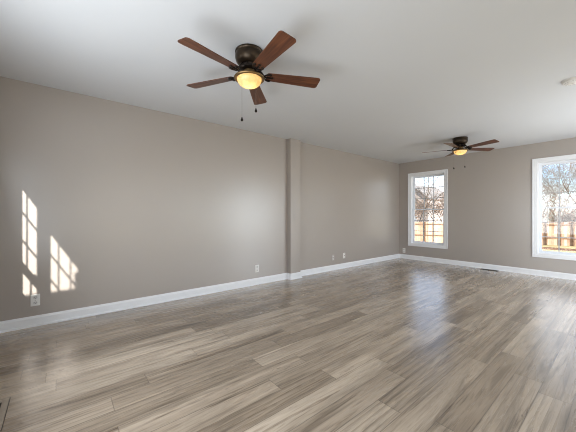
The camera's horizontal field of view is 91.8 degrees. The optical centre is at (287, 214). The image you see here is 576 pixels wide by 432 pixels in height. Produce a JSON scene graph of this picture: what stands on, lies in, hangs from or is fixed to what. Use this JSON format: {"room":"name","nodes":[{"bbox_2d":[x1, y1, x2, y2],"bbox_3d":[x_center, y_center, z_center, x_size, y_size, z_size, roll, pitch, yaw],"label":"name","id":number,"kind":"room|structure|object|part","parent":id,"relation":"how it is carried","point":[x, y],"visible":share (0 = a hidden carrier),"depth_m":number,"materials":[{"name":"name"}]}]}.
{"room":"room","nodes":[
{"label":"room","id":0,"kind":"room"},
{"bbox_2d":[0,76,398,320],"bbox_3d":[-0.055,-0.095,4.936,7.745,2.440,0.140,0,0,-39],"label":"wall","id":1,"kind":"structure","parent":0,"point":[103,201],"depth_m":3.49,"materials":[{"name":"beige paint"}]},
{"bbox_2d":[30,294,39,306],"bbox_3d":[-2.545,0.863,2.809,0.072,0.117,0.009,0,0,-39],"label":"wall outlet","id":2,"kind":"object","parent":1,"relation":"attached to","point":[35,298],"visible":1,"depth_m":2.81,"materials":[{"name":"white plastic"}]},
{"bbox_2d":[0,254,398,332],"bbox_3d":[-0.004,1.073,4.873,7.465,0.105,0.023,0,0,-39],"label":"baseboard","id":3,"kind":"structure","parent":1,"relation":"attached to","point":[49,318],"depth_m":3.48,"materials":[{"name":"white paint"}]},
{"bbox_2d":[0,258,575,431],"bbox_3d":[1.471,1.185,3.065,7.745,0.120,4.970,0,0,-39],"label":"floor","id":4,"kind":"structure","parent":0,"point":[398,344],"depth_m":2.18,"materials":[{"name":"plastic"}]},
{"bbox_2d":[0,397,10,430],"bbox_3d":[-1.703,1.123,1.495,0.278,0.004,0.338,0,0,-39],"label":"floor vent","id":5,"kind":"object","parent":4,"relation":"in","point":[4,403],"visible":1,"depth_m":1.60,"materials":[{"name":"brown wood"}]},
{"bbox_2d":[0,0,575,163],"bbox_3d":[1.471,-1.375,3.065,7.745,0.120,4.970,0,0,-39],"label":"ceiling","id":6,"kind":"structure","parent":0,"point":[400,80],"depth_m":2.38,"materials":[{"name":"paint"}]},
{"bbox_2d":[178,30,319,120],"bbox_3d":[-0.339,-1.028,2.219,1.153,0.574,1.099,0,0,39],"label":"ceiling fan","id":7,"kind":"object","parent":6,"relation":"hanging from","point":[251,59],"visible":1,"depth_m":2.16,"materials":[{"name":"brown wood"}]},
{"bbox_3d":[-0.543,-1.127,1.969,0.132,0.006,0.452,14,9,38],"label":"blade","id":8,"kind":"part","parent":7,"relation":"part of","materials":[{"name":"brown wood"}]},
{"bbox_3d":[-0.653,-1.127,2.385,0.452,0.006,0.132,0,11,21],"label":"blade","id":9,"kind":"part","parent":7,"relation":"part of","materials":[{"name":"brown wood"}]},
{"bbox_3d":[-0.312,-1.058,2.252,0.196,0.070,0.196,0,0,39],"label":"light globe","id":10,"kind":"part","parent":7,"relation":"part of","materials":[{"name":"yellow glass"}]},
{"bbox_3d":[-0.291,-1.127,2.617,0.132,0.006,0.452,-11,-1,3],"label":"blade","id":11,"kind":"part","parent":7,"relation":"part of","materials":[{"name":"brown wood"}]},
{"bbox_3d":[-0.114,-1.127,1.944,0.132,0.006,0.452,13,-7,-32],"label":"blade","id":12,"kind":"part","parent":7,"relation":"part of","materials":[{"name":"brown wood"}]},
{"bbox_3d":[0.042,-1.127,2.345,0.452,0.006,0.132,0,-11,-15],"label":"blade","id":13,"kind":"part","parent":7,"relation":"part of","materials":[{"name":"brown wood"}]},
{"bbox_2d":[423,136,498,168],"bbox_3d":[2.980,-1.046,4.762,1.153,0.537,1.099,0,0,-23],"label":"ceiling fan","id":14,"kind":"object","parent":6,"relation":"hanging from","point":[458,143],"visible":1,"depth_m":4.72,"materials":[{"name":"brown wood"}]},
{"bbox_3d":[2.688,-1.127,4.560,0.452,0.006,0.132,0,11,-41],"label":"blade","id":15,"kind":"part","parent":14,"relation":"part of","materials":[{"name":"brown wood"}]},
{"bbox_3d":[2.963,-1.058,4.801,0.196,0.070,0.196,0,0,-23],"label":"light globe","id":16,"kind":"part","parent":14,"relation":"part of","materials":[{"name":"yellow glass"}]},
{"bbox_3d":[3.328,-1.127,4.834,0.452,0.006,0.132,0,-11,-5],"label":"blade","id":17,"kind":"part","parent":14,"relation":"part of","materials":[{"name":"brown wood"}]},
{"bbox_3d":[3.107,-1.127,4.465,0.132,0.006,0.452,12,-5,-23],"label":"blade","id":18,"kind":"part","parent":14,"relation":"part of","materials":[{"name":"brown wood"}]},
{"bbox_2d":[561,76,575,85],"bbox_3d":[2.788,-1.297,2.729,0.166,0.036,0.166,0,0,-39],"label":"smoke detector","id":19,"kind":"object","parent":6,"relation":"attached to","point":[570,81],"visible":1,"depth_m":2.72,"materials":[{"name":"white plastic"}]},
{"bbox_2d":[287,138,299,273],"bbox_3d":[0.103,-0.095,4.916,0.225,2.440,0.093,0,0,-39],"label":"wall pillar","id":20,"kind":"structure","parent":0,"point":[293,145],"depth_m":4.86,"materials":[{"name":"beige paint"}]},
{"bbox_2d":[287,272,301,279],"bbox_3d":[0.111,1.073,4.907,0.271,0.105,0.116,0,0,-39],"label":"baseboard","id":21,"kind":"structure","parent":20,"relation":"attached to","point":[292,276],"depth_m":4.85,"materials":[{"name":"white paint"}]},
{"bbox_2d":[399,137,575,273],"bbox_3d":[4.418,-0.095,5.469,0.140,2.440,4.690,0,0,-39],"label":"wall","id":22,"kind":"structure","parent":0,"point":[490,198],"depth_m":5.71,"materials":[{"name":"beige paint"}]},
{"bbox_2d":[408,169,447,248],"bbox_3d":[3.377,-0.120,6.728,0.160,1.814,0.927,0,0,-39],"label":"window","id":23,"kind":"structure","parent":22,"relation":"in","point":[411,176],"depth_m":6.78,"materials":[{"name":"white paint"}]},
{"bbox_3d":[3.413,-0.528,6.757,0.024,0.840,0.769,0,0,-39],"label":"sash","id":24,"kind":"part","parent":23,"relation":"part of","materials":[{"name":"white plastic"}]},
{"bbox_3d":[3.391,0.288,6.739,0.024,0.840,0.769,0,0,-39],"label":"sash","id":25,"kind":"part","parent":23,"relation":"part of","materials":[{"name":"white plastic"}]},
{"bbox_2d":[399,254,575,280],"bbox_3d":[4.354,1.073,5.417,0.023,0.105,4.690,0,0,-39],"label":"baseboard","id":26,"kind":"structure","parent":22,"relation":"attached to","point":[568,276],"depth_m":5.61,"materials":[{"name":"white paint"}]},
{"bbox_2d":[532,154,575,260],"bbox_3d":[4.890,-0.120,4.874,0.160,1.814,0.927,0,0,-39],"label":"window","id":27,"kind":"structure","parent":22,"relation":"in","point":[537,164],"depth_m":5.14,"materials":[{"name":"white paint"}]},
{"bbox_3d":[4.926,-0.528,4.903,0.024,0.840,0.769,0,0,-39],"label":"sash","id":28,"kind":"part","parent":27,"relation":"part of","materials":[{"name":"white plastic"}]},
{"bbox_3d":[4.904,0.288,4.885,0.024,0.840,0.769,0,0,-39],"label":"sash","id":29,"kind":"part","parent":27,"relation":"part of","materials":[{"name":"white plastic"}]},
{"label":"outside","id":30,"kind":"structure","parent":0,"visible":0},
{"bbox_2d":[542,245,575,252],"bbox_3d":[9.890,3.280,27.426,110.000,3.269,110.000,0,0,-39],"label":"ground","id":31,"kind":"structure","parent":30,"point":[552,246],"depth_m":18.93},
{"bbox_2d":[415,187,443,221],"bbox_3d":[17.560,-0.223,31.866,9.170,6.916,7.159,0,0,24],"label":"tree","id":32,"kind":"object","parent":31,"relation":"on","point":[436,212],"visible":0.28,"depth_m":31.29,"materials":[{"name":"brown plant"}]},
{"bbox_2d":[415,185,443,221],"bbox_3d":[21.462,-0.691,44.294,11.250,7.632,5.866,0,0,-39],"label":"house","id":33,"kind":"structure","parent":31,"relation":"on","point":[418,195],"depth_m":41.58,"materials":[{"name":"white"}]},
{"bbox_2d":[415,176,443,221],"bbox_3d":[13.286,-2.434,28.653,15.477,11.251,10.777,0,0,-39],"label":"bare tree","id":34,"kind":"object","parent":31,"relation":"on","point":[428,183],"visible":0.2,"depth_m":27.90,"materials":[{"name":"grey plant"}]},
{"bbox_2d":[415,222,575,245],"bbox_3d":[15.354,1.730,24.282,24.210,2.522,0.104,0,0,33],"label":"fence","id":35,"kind":"object","parent":31,"relation":"on","point":[567,229],"visible":0.16,"depth_m":21.35,"materials":[{"name":"brown wood"}]},
{"bbox_3d":[12.744,1.773,25.964,0.110,2.170,0.085,0,0,33],"label":"post","id":36,"kind":"part","parent":35,"relation":"part of","materials":[{"name":"brown wood"}]},
{"bbox_3d":[15.350,1.882,24.298,24.186,0.459,0.045,0,0,33],"label":"rail","id":37,"kind":"part","parent":35,"relation":"part of","materials":[{"name":"beige wood"}]},
{"bbox_3d":[15.350,0.862,24.298,24.186,0.459,0.045,0,0,33],"label":"rail","id":38,"kind":"part","parent":35,"relation":"part of","materials":[{"name":"brown wood"}]},
{"bbox_3d":[19.806,1.648,21.382,0.110,2.170,0.085,0,0,33],"label":"post","id":39,"kind":"part","parent":35,"relation":"part of","materials":[{"name":"beige wood"}]},
{"bbox_3d":[21.047,1.627,20.577,0.110,2.170,0.085,0,0,33],"label":"post","id":40,"kind":"part","parent":35,"relation":"part of","materials":[{"name":"beige wood"}]},
{"bbox_2d":[542,164,574,217],"bbox_3d":[35.159,-2.765,39.965,14.843,12.428,14.989,0,0,4],"label":"bare tree","id":41,"kind":"object","parent":31,"relation":"on","point":[557,164],"visible":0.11,"depth_m":38.69,"materials":[{"name":"grey plant"}]},
{"bbox_2d":[542,163,575,221],"bbox_3d":[32.904,-3.186,31.533,16.428,14.310,15.454,0,0,3],"label":"bare tree","id":42,"kind":"object","parent":31,"relation":"on","point":[543,171],"visible":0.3,"depth_m":33.20,"materials":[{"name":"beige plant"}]},
{"bbox_2d":[542,162,575,211],"bbox_3d":[29.119,-3.359,25.410,14.163,12.150,15.040,0,0,35],"label":"bare tree","id":43,"kind":"object","parent":31,"relation":"on","point":[570,165],"visible":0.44,"depth_m":27.15,"materials":[{"name":"beige plant"}]},
{"bbox_2d":[542,195,575,221],"bbox_3d":[23.793,0.192,24.676,4.997,4.790,5.023,0,0,25],"label":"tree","id":44,"kind":"object","parent":31,"relation":"on","point":[562,215],"visible":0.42,"depth_m":24.31,"materials":[{"name":"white plant"}]},
{"bbox_2d":[542,247,575,250],"bbox_3d":[16.912,2.148,16.993,4.367,0.198,0.993,0,0,45],"label":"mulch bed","id":45,"kind":"object","parent":31,"relation":"on","point":[550,248],"visible":0.46,"depth_m":16.99,"materials":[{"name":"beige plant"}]},
{"bbox_2d":[545,195,575,221],"bbox_3d":[24.585,0.302,23.711,4.930,4.556,4.667,0,0,-39],"label":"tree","id":46,"kind":"object","parent":31,"relation":"on","point":[570,211],"visible":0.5,"depth_m":23.94,"materials":[{"name":"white plant"}]}
]}

